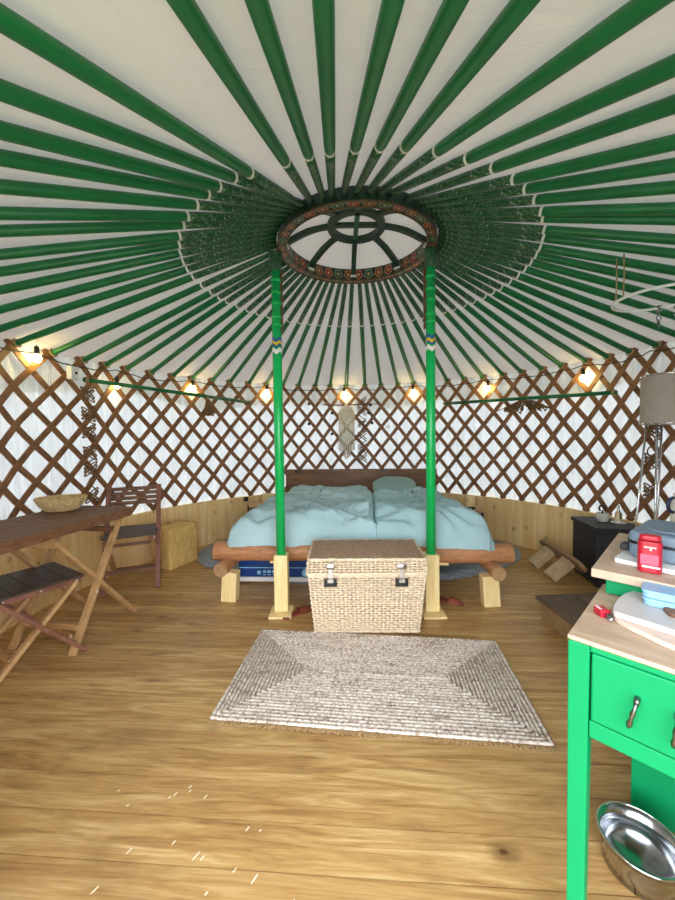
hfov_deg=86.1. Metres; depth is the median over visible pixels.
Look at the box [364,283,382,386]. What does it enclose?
rib
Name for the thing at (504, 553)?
bed
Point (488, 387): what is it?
bulb socket
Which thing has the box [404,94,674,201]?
rib
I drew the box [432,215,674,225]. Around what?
rib
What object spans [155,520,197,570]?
bale
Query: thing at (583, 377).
bulb socket
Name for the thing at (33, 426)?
wall
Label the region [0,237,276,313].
rib
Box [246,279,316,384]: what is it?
rib
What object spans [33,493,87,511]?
woven basket
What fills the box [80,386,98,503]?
rope lashing
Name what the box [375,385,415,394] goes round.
string lights
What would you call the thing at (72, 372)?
fire alarm
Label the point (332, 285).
rib
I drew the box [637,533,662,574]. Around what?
canister
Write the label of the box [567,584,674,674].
countertop
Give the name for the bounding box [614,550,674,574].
board
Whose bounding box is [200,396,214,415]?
bundle
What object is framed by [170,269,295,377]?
rib
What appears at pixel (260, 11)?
rib
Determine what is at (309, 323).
rib
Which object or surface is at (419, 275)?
rib
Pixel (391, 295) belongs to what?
rib
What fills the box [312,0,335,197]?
rib
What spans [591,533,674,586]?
countertop
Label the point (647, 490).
rope lashing
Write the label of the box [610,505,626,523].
glass bottle
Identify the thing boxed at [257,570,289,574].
print
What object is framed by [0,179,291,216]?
rib
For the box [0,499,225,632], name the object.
wood wall panel
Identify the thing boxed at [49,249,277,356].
rib
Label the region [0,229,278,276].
rib
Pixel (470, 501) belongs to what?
wooden box
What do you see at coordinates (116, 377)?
bulb socket
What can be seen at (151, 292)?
rib
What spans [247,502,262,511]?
nightstand
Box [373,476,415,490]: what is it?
pillow
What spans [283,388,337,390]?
string lights
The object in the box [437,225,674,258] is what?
rib
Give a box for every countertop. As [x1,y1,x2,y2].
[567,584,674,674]
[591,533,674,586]
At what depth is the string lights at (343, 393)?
4.57 m
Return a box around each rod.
[82,377,251,404]
[443,389,617,405]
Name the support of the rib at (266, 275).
attached to the ceiling
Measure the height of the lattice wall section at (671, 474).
1.392 m
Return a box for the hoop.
[611,253,674,328]
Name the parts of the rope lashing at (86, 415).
long cord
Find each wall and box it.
[0,340,239,519]
[237,379,459,496]
[460,340,674,522]
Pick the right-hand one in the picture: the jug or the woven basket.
the jug
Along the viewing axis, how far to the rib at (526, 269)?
2.27 m
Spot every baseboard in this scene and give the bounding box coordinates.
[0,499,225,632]
[225,492,476,539]
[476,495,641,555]
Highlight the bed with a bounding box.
[212,468,514,606]
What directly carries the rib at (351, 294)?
attached to the ceiling
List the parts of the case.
lid panel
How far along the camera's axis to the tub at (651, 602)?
0.84 m
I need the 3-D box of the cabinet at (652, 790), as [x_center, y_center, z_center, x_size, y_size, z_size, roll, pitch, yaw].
[1.075,0.732,0.956,0.600,0.830,0.480,2,3,45]
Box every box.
[239,560,349,581]
[262,493,272,502]
[466,496,474,506]
[535,592,596,639]
[641,582,674,602]
[642,591,674,608]
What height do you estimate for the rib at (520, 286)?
0.650 m
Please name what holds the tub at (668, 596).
in the plastic box at (650, 590)
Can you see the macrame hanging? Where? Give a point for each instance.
(346, 414)
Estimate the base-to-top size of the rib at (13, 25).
0.642 m
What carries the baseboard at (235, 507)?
attached to the wall at (447, 392)
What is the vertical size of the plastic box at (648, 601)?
0.018 m
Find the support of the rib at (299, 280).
attached to the ceiling
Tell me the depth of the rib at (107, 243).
1.73 m
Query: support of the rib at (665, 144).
attached to the ceiling
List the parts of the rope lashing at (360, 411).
long cord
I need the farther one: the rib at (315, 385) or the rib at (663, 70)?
the rib at (315, 385)
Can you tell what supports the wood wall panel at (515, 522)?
attached to the wall at (662, 361)
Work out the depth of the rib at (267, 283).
3.00 m
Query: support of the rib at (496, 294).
attached to the ceiling
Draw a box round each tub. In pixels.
[643,591,674,602]
[643,599,674,608]
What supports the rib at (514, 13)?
attached to the ceiling
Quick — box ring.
[277,185,437,283]
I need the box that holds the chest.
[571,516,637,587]
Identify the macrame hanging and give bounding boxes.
[323,403,376,458]
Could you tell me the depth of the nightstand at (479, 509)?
3.66 m
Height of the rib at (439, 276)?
0.650 m
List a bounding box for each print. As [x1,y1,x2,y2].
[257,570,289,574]
[642,546,659,569]
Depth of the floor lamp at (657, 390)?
2.35 m
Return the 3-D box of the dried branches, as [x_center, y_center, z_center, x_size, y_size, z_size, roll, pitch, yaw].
[1.831,-0.439,3.522,0.090,0.177,0.594,-3,3,-40]
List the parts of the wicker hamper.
lid, lid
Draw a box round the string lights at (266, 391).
[264,385,270,394]
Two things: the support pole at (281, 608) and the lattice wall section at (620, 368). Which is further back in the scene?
the lattice wall section at (620, 368)
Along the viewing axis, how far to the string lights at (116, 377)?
3.15 m
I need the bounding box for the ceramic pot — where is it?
[596,505,608,521]
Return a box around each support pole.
[268,250,293,619]
[422,246,446,619]
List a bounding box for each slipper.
[283,606,310,619]
[440,596,463,605]
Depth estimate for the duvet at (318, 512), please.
2.71 m
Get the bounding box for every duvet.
[227,485,376,546]
[373,486,494,550]
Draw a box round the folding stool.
[0,562,88,682]
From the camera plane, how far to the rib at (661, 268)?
1.97 m
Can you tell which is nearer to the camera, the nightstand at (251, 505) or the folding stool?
the folding stool
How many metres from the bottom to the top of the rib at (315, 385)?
0.650 m
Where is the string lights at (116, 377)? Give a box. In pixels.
[114,376,119,388]
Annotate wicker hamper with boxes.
[305,539,428,632]
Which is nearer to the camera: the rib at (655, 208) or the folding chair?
the rib at (655, 208)
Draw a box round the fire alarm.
[66,366,78,379]
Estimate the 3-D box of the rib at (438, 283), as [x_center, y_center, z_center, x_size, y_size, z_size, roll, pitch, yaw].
[1.286,-1.067,3.097,1.727,0.650,0.065,-2,3,-32]
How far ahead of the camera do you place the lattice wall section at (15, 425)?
2.57 m
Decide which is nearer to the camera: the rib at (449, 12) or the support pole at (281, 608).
the rib at (449, 12)
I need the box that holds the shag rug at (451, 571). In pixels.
[196,539,521,583]
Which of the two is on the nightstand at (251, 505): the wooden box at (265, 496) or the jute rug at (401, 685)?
the wooden box at (265, 496)
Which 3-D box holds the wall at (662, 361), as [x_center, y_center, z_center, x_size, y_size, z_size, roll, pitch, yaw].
[1.759,-0.052,2.128,1.317,1.440,4.146,0,2,9]
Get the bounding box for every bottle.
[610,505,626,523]
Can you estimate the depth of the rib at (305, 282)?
3.38 m
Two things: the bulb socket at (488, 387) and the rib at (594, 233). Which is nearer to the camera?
the rib at (594, 233)
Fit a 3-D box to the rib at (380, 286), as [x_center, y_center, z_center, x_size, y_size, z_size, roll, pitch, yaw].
[0.617,-1.081,3.643,0.065,0.650,1.727,0,3,22]
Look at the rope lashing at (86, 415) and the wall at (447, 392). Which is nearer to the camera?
the rope lashing at (86, 415)
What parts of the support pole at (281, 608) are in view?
wooden post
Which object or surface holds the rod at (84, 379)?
attached to the lattice wall section at (125, 398)
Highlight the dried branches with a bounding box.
[494,396,558,413]
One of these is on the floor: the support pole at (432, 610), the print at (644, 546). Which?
the support pole at (432, 610)
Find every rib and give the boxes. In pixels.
[0,2,303,208]
[0,78,306,206]
[0,120,300,209]
[0,149,296,212]
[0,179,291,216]
[0,206,286,221]
[0,221,283,237]
[0,224,280,259]
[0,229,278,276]
[0,232,276,294]
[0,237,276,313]
[0,241,276,332]
[12,244,276,347]
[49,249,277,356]
[80,259,269,363]
[103,260,282,367]
[124,262,285,371]
[148,266,290,374]
[166,0,313,204]
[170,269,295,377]
[190,272,299,380]
[210,275,305,382]
[228,277,310,383]
[244,0,325,200]
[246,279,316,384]
[264,281,323,385]
[282,282,328,386]
[296,283,334,387]
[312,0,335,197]
[313,284,341,387]
[328,284,347,387]
[340,0,404,195]
[344,284,353,387]
[353,0,468,194]
[358,284,366,386]
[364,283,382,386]
[365,0,540,194]
[371,282,399,385]
[376,0,674,195]
[377,281,415,384]
[383,280,425,375]
[387,53,674,196]
[389,278,449,382]
[395,276,466,380]
[401,274,485,378]
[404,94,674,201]
[406,271,504,376]
[412,269,523,374]
[413,134,674,205]
[416,266,544,371]
[419,158,674,208]
[420,263,564,368]
[425,180,674,212]
[430,202,674,216]
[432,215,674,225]
[435,264,588,363]
[436,220,674,244]
[436,244,674,336]
[436,254,633,355]
[436,259,610,359]
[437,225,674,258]
[437,241,674,319]
[437,249,661,349]
[438,229,674,275]
[438,233,674,289]
[438,237,674,303]
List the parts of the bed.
rail, leg, headboard, leg, rail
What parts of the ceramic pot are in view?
handle, pot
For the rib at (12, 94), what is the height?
0.642 m
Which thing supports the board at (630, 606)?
on the board at (665, 640)
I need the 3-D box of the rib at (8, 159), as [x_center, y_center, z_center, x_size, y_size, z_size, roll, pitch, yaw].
[-0.746,-0.969,1.300,0.043,0.642,1.730,1,3,37]
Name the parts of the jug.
loop handle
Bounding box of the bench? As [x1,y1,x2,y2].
[528,539,587,581]
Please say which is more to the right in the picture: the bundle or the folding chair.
the bundle
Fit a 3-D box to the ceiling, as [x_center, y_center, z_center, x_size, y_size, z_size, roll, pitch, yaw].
[0.126,-1.101,2.356,4.625,0.751,4.625,-1,2,-10]
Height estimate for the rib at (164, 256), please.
0.650 m
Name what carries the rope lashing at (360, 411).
attached to the lattice wall section at (125, 398)
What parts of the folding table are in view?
leg, leg, rail, leg, leg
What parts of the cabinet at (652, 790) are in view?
panel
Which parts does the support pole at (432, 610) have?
wooden post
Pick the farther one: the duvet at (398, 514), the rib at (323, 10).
the duvet at (398, 514)
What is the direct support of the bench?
on the floor
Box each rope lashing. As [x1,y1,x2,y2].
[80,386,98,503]
[357,396,366,462]
[643,425,660,500]
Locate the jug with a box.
[666,493,674,521]
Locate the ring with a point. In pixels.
(362, 204)
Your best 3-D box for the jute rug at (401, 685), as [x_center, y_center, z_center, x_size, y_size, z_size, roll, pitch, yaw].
[0.176,1.113,1.780,1.387,0.020,0.722,0,2,6]
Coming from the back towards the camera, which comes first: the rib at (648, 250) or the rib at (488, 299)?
the rib at (488, 299)
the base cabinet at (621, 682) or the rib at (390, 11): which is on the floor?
the base cabinet at (621, 682)
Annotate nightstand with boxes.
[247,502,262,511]
[462,505,483,517]
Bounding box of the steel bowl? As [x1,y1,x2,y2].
[596,801,674,899]
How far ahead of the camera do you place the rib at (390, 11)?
0.86 m
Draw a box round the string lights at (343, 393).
[342,387,356,396]
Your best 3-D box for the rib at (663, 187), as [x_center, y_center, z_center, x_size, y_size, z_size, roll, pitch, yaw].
[1.106,-0.997,1.395,1.727,0.642,0.043,2,3,45]
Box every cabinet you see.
[566,584,674,899]
[591,533,674,832]
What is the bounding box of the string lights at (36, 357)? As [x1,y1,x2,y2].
[0,345,214,390]
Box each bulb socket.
[32,345,41,362]
[114,376,119,388]
[190,380,195,390]
[485,380,490,390]
[579,368,586,381]
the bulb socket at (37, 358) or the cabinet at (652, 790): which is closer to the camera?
the cabinet at (652, 790)
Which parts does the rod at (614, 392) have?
rod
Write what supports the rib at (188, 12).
attached to the ceiling
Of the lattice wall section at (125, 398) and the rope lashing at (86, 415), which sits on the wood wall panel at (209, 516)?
the lattice wall section at (125, 398)
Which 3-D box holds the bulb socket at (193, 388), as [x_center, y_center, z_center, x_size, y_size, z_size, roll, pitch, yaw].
[-1.532,-0.683,3.826,0.054,0.118,0.054,-1,2,0]
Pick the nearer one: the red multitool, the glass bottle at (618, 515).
the red multitool
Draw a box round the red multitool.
[593,605,613,620]
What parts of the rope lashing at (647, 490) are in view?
long cord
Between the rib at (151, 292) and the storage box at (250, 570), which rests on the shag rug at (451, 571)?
the storage box at (250, 570)
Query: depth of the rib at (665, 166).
1.39 m
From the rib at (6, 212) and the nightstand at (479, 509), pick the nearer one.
the rib at (6, 212)
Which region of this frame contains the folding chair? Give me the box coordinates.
[99,484,160,595]
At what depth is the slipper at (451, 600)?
2.54 m
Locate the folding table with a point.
(43, 529)
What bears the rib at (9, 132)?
attached to the ceiling
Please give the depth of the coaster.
0.81 m
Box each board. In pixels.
[613,591,674,635]
[613,615,674,650]
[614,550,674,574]
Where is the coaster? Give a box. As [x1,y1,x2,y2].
[663,607,674,617]
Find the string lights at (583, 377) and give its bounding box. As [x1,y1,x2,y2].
[446,347,674,390]
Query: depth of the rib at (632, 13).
0.85 m
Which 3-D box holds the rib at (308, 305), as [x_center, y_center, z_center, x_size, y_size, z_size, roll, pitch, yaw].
[-0.475,-1.065,3.595,0.066,0.650,1.727,-2,3,-27]
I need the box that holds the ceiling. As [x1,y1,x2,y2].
[0,0,674,385]
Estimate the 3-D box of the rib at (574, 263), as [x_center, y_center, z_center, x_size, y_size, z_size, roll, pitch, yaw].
[1.467,-1.025,2.054,1.727,0.650,0.065,0,2,14]
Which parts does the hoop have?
cord, cord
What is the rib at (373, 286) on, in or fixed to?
attached to the ceiling
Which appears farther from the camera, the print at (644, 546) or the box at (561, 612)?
the box at (561, 612)
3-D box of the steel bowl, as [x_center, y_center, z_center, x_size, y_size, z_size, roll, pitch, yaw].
[0.826,1.102,0.988,0.197,0.092,0.197,-1,2,0]
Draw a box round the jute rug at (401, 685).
[205,629,557,752]
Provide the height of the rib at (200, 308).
0.650 m
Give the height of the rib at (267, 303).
0.650 m
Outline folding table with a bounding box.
[0,505,136,655]
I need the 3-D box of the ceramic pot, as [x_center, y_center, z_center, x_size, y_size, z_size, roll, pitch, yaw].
[2.157,0.511,2.940,0.088,0.136,0.087,-1,2,0]
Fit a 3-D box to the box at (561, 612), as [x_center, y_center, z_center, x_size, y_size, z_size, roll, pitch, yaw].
[1.544,1.016,2.142,0.505,0.150,0.420,-1,2,-4]
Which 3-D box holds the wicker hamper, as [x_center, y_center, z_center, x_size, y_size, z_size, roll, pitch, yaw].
[0.175,0.859,2.332,0.738,0.478,0.428,-1,2,1]
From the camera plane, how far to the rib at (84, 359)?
2.66 m
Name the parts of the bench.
leg, leg, seat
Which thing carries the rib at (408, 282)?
attached to the ceiling
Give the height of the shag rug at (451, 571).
0.038 m
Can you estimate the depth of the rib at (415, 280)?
3.24 m
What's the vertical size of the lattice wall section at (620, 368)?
1.390 m
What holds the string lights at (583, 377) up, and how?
attached to the ceiling
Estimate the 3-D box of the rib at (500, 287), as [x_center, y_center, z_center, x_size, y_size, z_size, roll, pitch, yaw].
[1.472,-1.050,2.641,1.727,0.650,0.065,-1,2,-13]
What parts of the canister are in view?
label panel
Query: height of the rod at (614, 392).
0.088 m
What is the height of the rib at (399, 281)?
0.650 m
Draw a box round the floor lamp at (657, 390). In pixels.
[634,371,674,527]
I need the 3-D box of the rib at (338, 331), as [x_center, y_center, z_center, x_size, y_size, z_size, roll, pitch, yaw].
[-0.003,-1.077,3.727,0.065,0.650,1.727,-1,2,-6]
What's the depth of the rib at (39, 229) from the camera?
1.58 m
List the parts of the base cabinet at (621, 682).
leg, frame, drawer, handle, handle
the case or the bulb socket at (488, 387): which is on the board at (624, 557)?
the case
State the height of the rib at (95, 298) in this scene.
0.650 m
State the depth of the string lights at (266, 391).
4.34 m
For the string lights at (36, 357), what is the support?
attached to the ceiling
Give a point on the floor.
(115, 783)
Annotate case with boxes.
[620,519,674,564]
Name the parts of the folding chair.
post, leg, leg, post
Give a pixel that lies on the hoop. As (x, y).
(658, 309)
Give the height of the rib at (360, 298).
0.650 m
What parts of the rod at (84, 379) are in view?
rod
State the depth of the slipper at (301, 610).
2.43 m
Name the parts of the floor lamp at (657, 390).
leg, leg, lamp shade, leg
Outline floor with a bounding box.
[0,543,674,899]
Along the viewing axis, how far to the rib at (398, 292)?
3.26 m
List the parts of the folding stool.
leg, leg, seat rail, leg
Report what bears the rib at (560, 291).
attached to the ceiling
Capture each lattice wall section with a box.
[0,338,108,518]
[84,362,369,514]
[353,340,671,520]
[639,341,674,519]

